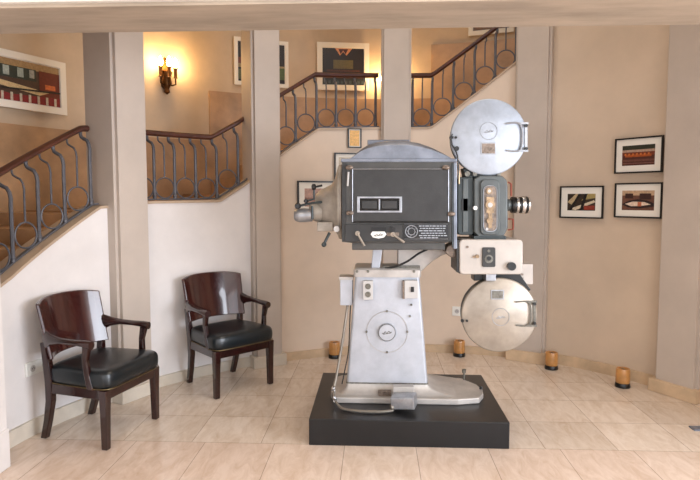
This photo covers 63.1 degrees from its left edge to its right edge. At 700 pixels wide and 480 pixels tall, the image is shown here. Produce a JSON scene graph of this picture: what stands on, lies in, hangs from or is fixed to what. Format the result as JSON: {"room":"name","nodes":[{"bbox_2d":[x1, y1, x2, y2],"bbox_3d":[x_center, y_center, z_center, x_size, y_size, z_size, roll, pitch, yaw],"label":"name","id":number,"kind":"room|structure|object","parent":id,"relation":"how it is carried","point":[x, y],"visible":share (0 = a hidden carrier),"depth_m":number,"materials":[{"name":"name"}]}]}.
{"room":"cinema lobby","nodes":[
{"label":"cinema lobby","id":0,"kind":"room"},
{"bbox_2d":[0,287,6,431],"bbox_3d":[-2.420,0.102,2.938,1.000,2.365,0.380,0,4,3],"label":"wall","id":1,"kind":"structure","parent":0,"point":[3,421],"depth_m":3.13,"materials":[{"name":"paint"}]},
{"bbox_2d":[0,428,10,473],"bbox_3d":[-2.410,1.172,3.007,1.000,0.220,0.410,0,4,3],"label":"baseboard","id":2,"kind":"structure","parent":1,"relation":"attached to","point":[4,435],"depth_m":3.14,"materials":[{"name":"paint"}]},
{"bbox_2d":[1,208,111,429],"bbox_3d":[-1.992,0.499,3.779,0.240,1.449,1.242,2,4,20],"label":"wall","id":3,"kind":"structure","parent":0,"point":[79,260],"depth_m":3.67,"materials":[{"name":"paint"}]},
{"bbox_2d":[25,358,42,376],"bbox_3d":[-1.997,0.807,3.648,0.020,0.085,0.200,1,4,12],"label":"wall socket","id":4,"kind":"object","parent":3,"relation":"attached to","point":[36,366],"visible":0.61,"depth_m":3.60,"materials":[{"name":"white plastic"}]},
{"bbox_2d":[0,205,107,286],"bbox_3d":[-1.996,0.043,3.745,0.270,0.553,1.251,2,4,20],"label":"trim","id":5,"kind":"structure","parent":3,"relation":"attached to","point":[10,273],"depth_m":3.72,"materials":[{"name":"beige stone"}]},
{"bbox_2d":[0,125,98,274],"bbox_3d":[-2.065,-0.252,3.668,0.183,1.082,1.054,1,4,18],"label":"stair railing","id":6,"kind":"object","parent":5,"relation":"on","point":[10,166],"visible":1,"depth_m":3.76,"materials":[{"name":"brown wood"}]},
{"bbox_2d":[9,398,111,448],"bbox_3d":[-1.927,1.174,3.794,0.084,0.100,0.963,2,4,20],"label":"baseboard","id":7,"kind":"structure","parent":3,"relation":"attached to","point":[34,426],"depth_m":3.68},
{"bbox_2d":[148,183,251,375],"bbox_3d":[-1.302,0.273,4.782,1.322,1.752,0.231,-4,6,-43],"label":"wall","id":8,"kind":"structure","parent":0,"point":[186,239],"depth_m":4.67,"materials":[{"name":"paint"}]},
{"bbox_2d":[148,180,249,203],"bbox_3d":[-1.304,-0.449,4.731,1.332,0.323,0.260,-4,6,-43],"label":"trim","id":9,"kind":"structure","parent":8,"relation":"attached to","point":[220,199],"depth_m":4.80,"materials":[{"name":"beige stone"}]},
{"bbox_2d":[146,116,246,199],"bbox_3d":[-1.325,-0.708,4.760,1.053,0.751,0.168,-4,6,-42],"label":"stair railing","id":10,"kind":"object","parent":9,"relation":"on","point":[189,136],"visible":0.92,"depth_m":4.76,"materials":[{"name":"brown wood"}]},
{"bbox_2d":[159,357,250,387],"bbox_3d":[-1.241,1.108,4.798,1.009,0.085,0.076,-4,6,-43],"label":"baseboard","id":11,"kind":"structure","parent":8,"relation":"attached to","point":[179,376],"depth_m":4.79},
{"bbox_2d":[0,27,514,140],"bbox_3d":[-0.798,-1.030,5.132,6.902,4.300,2.510,-2,5,-28],"label":"wall","id":12,"kind":"structure","parent":0,"point":[205,59],"depth_m":5.89,"materials":[{"name":"paint"}]},
{"bbox_2d":[0,48,66,115],"bbox_3d":[-2.712,-1.286,4.566,0.020,0.452,0.969,2,5,27],"label":"framed print","id":13,"kind":"object","parent":12,"relation":"attached to","point":[27,82],"visible":1,"depth_m":4.72,"materials":[{"name":"beige"}]},
{"bbox_2d":[0,56,59,107],"bbox_3d":[-2.708,-1.286,4.564,0.009,0.330,0.847,2,5,27],"label":"photograph","id":14,"kind":"object","parent":13,"relation":"attached to","point":[23,81],"depth_m":4.70},
{"bbox_2d":[0,123,210,211],"bbox_3d":[-2.562,0.124,4.438,0.624,2.100,3.920,2,5,25],"label":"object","id":15,"kind":"structure","parent":12,"relation":"attached to","point":[16,140],"depth_m":5.02,"materials":[{"name":"paint"}]},
{"bbox_2d":[0,0,252,4],"bbox_3d":[0.417,-1.319,2.482,7.800,0.504,0.031,0,4,3],"label":"trim","id":16,"kind":"structure","parent":12,"relation":"attached to","point":[1,1],"depth_m":2.56,"materials":[{"name":"beige paint"}]},
{"bbox_2d":[112,381,159,404],"bbox_3d":[-1.618,1.136,4.311,0.128,0.100,0.340,2,5,30],"label":"trim","id":17,"kind":"structure","parent":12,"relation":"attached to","point":[142,390],"depth_m":4.21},
{"bbox_2d":[158,55,177,94],"bbox_3d":[-1.802,-1.637,5.648,0.171,0.375,0.168,0,4,3],"label":"wall sconce","id":18,"kind":"object","parent":12,"relation":"attached to","point":[165,73],"visible":1,"depth_m":5.63,"materials":[{"name":"brown metal"}]},
{"bbox_2d":[234,36,288,87],"bbox_3d":[-0.954,-1.914,6.161,0.594,0.498,0.020,-2,5,-22],"label":"framed print","id":19,"kind":"object","parent":12,"relation":"attached to","point":[283,46],"visible":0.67,"depth_m":6.23,"materials":[{"name":"beige"}]},
{"bbox_2d":[249,351,286,368],"bbox_3d":[-0.735,1.076,5.124,0.310,0.100,0.128,-2,5,-29],"label":"trim","id":20,"kind":"structure","parent":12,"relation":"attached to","point":[256,362],"depth_m":5.06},
{"bbox_2d":[209,91,430,179],"bbox_3d":[-0.304,-0.281,6.403,2.444,2.620,0.248,-1,4,-11],"label":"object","id":21,"kind":"structure","parent":12,"relation":"attached to","point":[225,108],"depth_m":6.33,"materials":[{"name":"paint"}]},
{"bbox_2d":[317,42,368,90],"bbox_3d":[-0.076,-1.943,6.387,0.587,0.523,0.020,-1,4,-7],"label":"framed print","id":22,"kind":"object","parent":12,"relation":"attached to","point":[335,57],"visible":0.85,"depth_m":6.38,"materials":[{"name":"beige"}]},
{"bbox_2d":[322,48,363,84],"bbox_3d":[-0.075,-1.942,6.384,0.465,0.401,0.007,-1,4,-7],"label":"photograph","id":23,"kind":"object","parent":22,"relation":"attached to","point":[335,60],"depth_m":6.38},
{"bbox_2d":[431,38,514,122],"bbox_3d":[1.839,-0.557,6.135,2.003,3.210,0.175,2,5,26],"label":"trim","id":24,"kind":"structure","parent":12,"relation":"attached to","point":[440,53],"depth_m":6.33,"materials":[{"name":"paint"}]},
{"bbox_2d":[468,27,513,35],"bbox_3d":[1.528,-2.402,6.172,0.482,0.336,0.020,2,4,20],"label":"framed print","id":25,"kind":"object","parent":12,"relation":"attached to","point":[472,31],"visible":0.29,"depth_m":6.21,"materials":[{"name":"beige"}]},
{"bbox_2d":[473,27,507,30],"bbox_3d":[1.528,-2.402,6.172,0.380,0.234,0.001,2,4,20],"label":"photograph","id":26,"kind":"object","parent":25,"relation":"attached to","point":[474,28],"depth_m":6.20},
{"bbox_2d":[0,0,699,33],"bbox_3d":[0.427,-1.516,2.679,7.800,0.900,0.400,0,4,3],"label":"ceiling","id":27,"kind":"structure","parent":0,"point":[255,14],"depth_m":2.71,"materials":[{"name":"paint"}]},
{"bbox_2d":[0,352,699,479],"bbox_3d":[0.372,1.429,1.694,9.000,0.100,11.000,0,4,3],"label":"floor","id":28,"kind":"structure","parent":0,"point":[567,423],"depth_m":3.60,"materials":[{"name":"tile"}]},
{"bbox_2d":[36,290,158,450],"bbox_3d":[-1.632,0.791,3.683,0.604,0.880,0.618,1,4,16],"label":"armchair","id":29,"kind":"object","parent":28,"relation":"on","point":[68,319],"visible":1,"depth_m":3.57,"materials":[{"name":"brown wood"}]},
{"bbox_2d":[82,32,150,383],"bbox_3d":[-1.737,-0.963,4.225,0.345,4.300,0.294,2,5,30],"label":"pillar","id":30,"kind":"structure","parent":28,"relation":"on","point":[113,62],"depth_m":4.13,"materials":[{"name":"paint"}]},
{"bbox_2d":[0,148,283,261],"bbox_3d":[-0.685,-0.335,5.126,6.290,2.914,2.356,-2,5,-27],"label":"staircase","id":31,"kind":"structure","parent":28,"relation":"on","point":[25,232],"depth_m":4.28,"materials":[{"name":"stone"}]},
{"bbox_2d":[182,271,273,398],"bbox_3d":[-0.997,0.724,4.592,0.618,0.880,0.604,-4,6,-44],"label":"armchair","id":32,"kind":"object","parent":28,"relation":"on","point":[206,294],"visible":1,"depth_m":4.56,"materials":[{"name":"brown wood"}]},
{"bbox_2d":[241,30,281,356],"bbox_3d":[-0.792,-1.026,5.074,0.264,4.300,0.310,-2,5,-29],"label":"pillar","id":33,"kind":"structure","parent":28,"relation":"on","point":[260,69],"depth_m":4.98,"materials":[{"name":"paint"}]},
{"bbox_2d":[328,341,339,358],"bbox_3d":[-0.146,1.034,5.366,0.116,0.150,0.116,0,4,3],"label":"candle lamp","id":34,"kind":"object","parent":28,"relation":"on","point":[334,346],"visible":0.93,"depth_m":5.32,"materials":[{"name":"orange"}]},
{"bbox_2d":[381,28,411,262],"bbox_3d":[0.437,-1.055,5.476,0.281,4.300,0.311,0,4,3],"label":"pillar","id":35,"kind":"structure","parent":28,"relation":"on","point":[396,44],"depth_m":5.30,"materials":[{"name":"paint"}]},
{"bbox_2d":[309,373,509,448],"bbox_3d":[0.373,1.135,3.896,1.205,0.163,0.925,0,4,3],"label":"plinth","id":36,"kind":"object","parent":28,"relation":"on","point":[484,424],"visible":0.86,"depth_m":3.45,"materials":[{"name":"black wood"}]},
{"bbox_2d":[294,99,536,412],"bbox_3d":[0.418,0.083,3.804,1.555,1.950,0.705,0,4,3],"label":"projector","id":37,"kind":"object","parent":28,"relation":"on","point":[409,198],"visible":1,"depth_m":3.60,"materials":[{"name":"silver metal"}]},
{"bbox_2d":[365,284,370,296],"bbox_3d":[0.117,0.329,3.718,0.038,0.090,0.009,0,4,3],"label":"outlet","id":38,"kind":"object","parent":37,"relation":"attached to","point":[367,286],"depth_m":3.72,"materials":[{"name":"white plastic"}]},
{"bbox_2d":[350,141,451,158],"bbox_3d":[0.324,-0.581,3.782,0.663,0.133,0.490,0,4,3],"label":"hood","id":39,"kind":"object","parent":37,"relation":"attached to","point":[374,149],"depth_m":3.54,"materials":[{"name":"grey metal"}]},
{"bbox_2d":[405,225,446,237],"bbox_3d":[0.473,-0.053,3.548,0.274,0.096,0.005,0,4,3],"label":"print","id":40,"kind":"object","parent":37,"relation":"attached to","point":[411,231],"depth_m":3.55,"materials":[{"name":"paint"}]},
{"bbox_2d":[453,339,464,357],"bbox_3d":[1.040,1.029,5.423,0.116,0.150,0.116,0,4,3],"label":"candle lamp","id":41,"kind":"object","parent":28,"relation":"on","point":[459,344],"visible":1,"depth_m":5.38,"materials":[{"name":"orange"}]},
{"bbox_2d":[512,26,554,352],"bbox_3d":[1.695,-1.036,5.207,0.314,4.300,0.310,3,5,32],"label":"pillar","id":42,"kind":"structure","parent":28,"relation":"on","point":[534,45],"depth_m":5.09,"materials":[{"name":"paint"}]},
{"bbox_2d":[506,349,545,364],"bbox_3d":[1.632,1.066,5.261,0.360,0.100,0.128,3,5,32],"label":"trim","id":43,"kind":"structure","parent":42,"relation":"attached to","point":[514,355],"depth_m":5.20,"materials":[{"name":"stone"}]},
{"bbox_2d":[544,351,557,370],"bbox_3d":[1.772,1.060,5.013,0.116,0.150,0.116,0,4,3],"label":"candle lamp","id":44,"kind":"object","parent":28,"relation":"on","point":[551,357],"visible":1,"depth_m":4.97,"materials":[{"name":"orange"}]},
{"bbox_2d":[615,366,630,388],"bbox_3d":[2.172,1.094,4.538,0.116,0.150,0.116,0,4,3],"label":"candle lamp","id":45,"kind":"object","parent":28,"relation":"on","point":[622,376],"visible":1,"depth_m":4.50,"materials":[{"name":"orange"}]},
{"bbox_2d":[656,24,699,389],"bbox_3d":[2.597,-0.964,4.239,0.340,4.300,0.334,-2,5,-28],"label":"pillar","id":46,"kind":"structure","parent":28,"relation":"on","point":[678,330],"depth_m":4.21,"materials":[{"name":"paint"}]},
{"bbox_2d":[648,376,699,404],"bbox_3d":[2.479,1.135,4.330,0.128,0.100,0.380,-2,5,-28],"label":"trim","id":47,"kind":"structure","parent":46,"relation":"attached to","point":[692,396],"depth_m":4.28,"materials":[{"name":"stone"}]},
{"bbox_2d":[689,426,699,430],"bbox_3d":[2.273,1.227,3.710,0.100,0.012,0.070,0,4,3],"label":"socket","id":48,"kind":"object","parent":28,"relation":"on","point":[695,428],"visible":1,"depth_m":3.71,"materials":[{"name":"grey"}]},
{"bbox_2d":[280,64,515,352],"bbox_3d":[0.448,-0.322,5.391,2.597,2.850,0.489,0,4,-3],"label":"wall","id":49,"kind":"structure","parent":0,"point":[313,316],"depth_m":5.34,"materials":[{"name":"paint"}]},
{"bbox_2d":[297,181,332,207],"bbox_3d":[-0.294,-0.392,5.266,0.399,0.305,0.020,-2,5,-22],"label":"framed print","id":50,"kind":"object","parent":49,"relation":"attached to","point":[304,190],"visible":0.31,"depth_m":5.22,"materials":[{"name":"black"}]},
{"bbox_2d":[305,188,321,206],"bbox_3d":[-0.294,-0.392,5.266,0.261,0.167,0.001,-2,5,-22],"label":"photograph","id":51,"kind":"object","parent":50,"relation":"attached to","point":[308,191],"depth_m":5.24},
{"bbox_2d":[280,127,380,156],"bbox_3d":[-0.188,-0.852,5.353,1.360,0.429,0.257,-1,4,-18],"label":"trim","id":52,"kind":"structure","parent":49,"relation":"attached to","point":[363,128],"depth_m":5.25,"materials":[{"name":"beige stone"}]},
{"bbox_2d":[280,72,378,152],"bbox_3d":[-0.227,-1.177,5.367,1.085,0.855,0.168,-1,4,-19],"label":"stair railing","id":53,"kind":"object","parent":52,"relation":"on","point":[314,75],"visible":0.95,"depth_m":5.36,"materials":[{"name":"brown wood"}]},
{"bbox_2d":[334,153,355,179],"bbox_3d":[-0.034,-0.689,5.337,0.233,0.252,0.020,-1,4,-16],"label":"framed print","id":54,"kind":"object","parent":49,"relation":"attached to","point":[337,156],"visible":0.42,"depth_m":5.31,"materials":[{"name":"black"}]},
{"bbox_2d":[339,157,349,164],"bbox_3d":[-0.034,-0.689,5.338,0.149,0.168,0.001,-1,4,-16],"label":"photograph","id":55,"kind":"object","parent":54,"relation":"attached to","point":[340,158],"depth_m":5.32},
{"bbox_2d":[348,128,361,147],"bbox_3d":[0.043,-0.954,5.340,0.131,0.181,0.020,-1,4,-14],"label":"framed print","id":56,"kind":"object","parent":49,"relation":"attached to","point":[354,134],"visible":1,"depth_m":5.34,"materials":[{"name":"black"}]},
{"bbox_2d":[350,130,358,145],"bbox_3d":[0.043,-0.954,5.340,0.095,0.145,0.001,-1,4,-14],"label":"photograph","id":57,"kind":"object","parent":56,"relation":"attached to","point":[354,134],"depth_m":5.34},
{"bbox_2d":[286,344,505,360],"bbox_3d":[0.424,1.066,5.435,2.216,0.075,0.298,0,4,-4],"label":"baseboard","id":58,"kind":"structure","parent":49,"relation":"attached to","point":[314,353],"depth_m":5.45,"materials":[{"name":"stone"}]},
{"bbox_2d":[452,306,459,315],"bbox_3d":[1.033,0.688,5.509,0.090,0.090,0.020,1,4,16],"label":"wall socket","id":59,"kind":"object","parent":49,"relation":"attached to","point":[455,309],"visible":0.78,"depth_m":5.51,"materials":[{"name":"white plastic"}]},
{"bbox_2d":[411,61,515,128],"bbox_3d":[1.092,-1.405,5.387,1.350,0.709,0.280,1,4,12],"label":"trim","id":60,"kind":"structure","parent":49,"relation":"attached to","point":[514,63],"depth_m":5.34,"materials":[{"name":"beige stone"}]},
{"bbox_2d":[411,27,516,126],"bbox_3d":[1.103,-1.649,5.419,1.108,1.138,0.185,1,4,12],"label":"stair railing","id":61,"kind":"object","parent":60,"relation":"on","point":[431,75],"visible":0.84,"depth_m":5.44,"materials":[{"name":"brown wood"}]},
{"bbox_2d":[546,25,669,375],"bbox_3d":[2.510,-0.949,4.034,0.598,4.300,2.978,-2,5,-24],"label":"wall","id":62,"kind":"structure","parent":0,"point":[610,82],"depth_m":4.81,"materials":[{"name":"paint"}]},
{"bbox_2d":[559,186,603,218],"bbox_3d":[2.000,-0.327,4.930,0.374,0.279,0.020,4,6,43],"label":"framed print","id":63,"kind":"object","parent":62,"relation":"attached to","point":[575,201],"visible":1,"depth_m":4.92,"materials":[{"name":"black"}]},
{"bbox_2d":[567,194,595,210],"bbox_3d":[1.999,-0.327,4.929,0.239,0.145,0.003,4,6,43],"label":"photograph","id":64,"kind":"object","parent":63,"relation":"attached to","point":[575,202],"depth_m":4.93},
{"bbox_2d":[558,354,654,384],"bbox_3d":[2.141,1.099,4.882,0.085,0.090,1.002,-4,6,-42],"label":"baseboard","id":65,"kind":"structure","parent":62,"relation":"attached to","point":[595,366],"depth_m":4.91,"materials":[{"name":"stone"}]},
{"bbox_2d":[614,182,662,218],"bbox_3d":[2.308,-0.318,4.572,0.020,0.282,0.386,-3,5,-35],"label":"framed print","id":66,"kind":"object","parent":62,"relation":"attached to","point":[631,200],"visible":0.97,"depth_m":4.56,"materials":[{"name":"black"}]},
{"bbox_2d":[622,190,654,210],"bbox_3d":[2.308,-0.318,4.571,0.003,0.158,0.262,-3,5,-35],"label":"photograph","id":67,"kind":"object","parent":66,"relation":"attached to","point":[632,200],"depth_m":4.57},
{"bbox_2d":[614,135,663,173],"bbox_3d":[2.303,-0.678,4.553,0.020,0.284,0.388,-3,5,-35],"label":"framed print","id":68,"kind":"object","parent":62,"relation":"attached to","point":[645,154],"visible":1,"depth_m":4.54,"materials":[{"name":"black"}]},
{"bbox_2d":[622,144,654,165],"bbox_3d":[2.301,-0.678,4.552,0.006,0.160,0.264,-3,5,-35],"label":"photograph","id":69,"kind":"object","parent":68,"relation":"attached to","point":[632,154],"depth_m":4.55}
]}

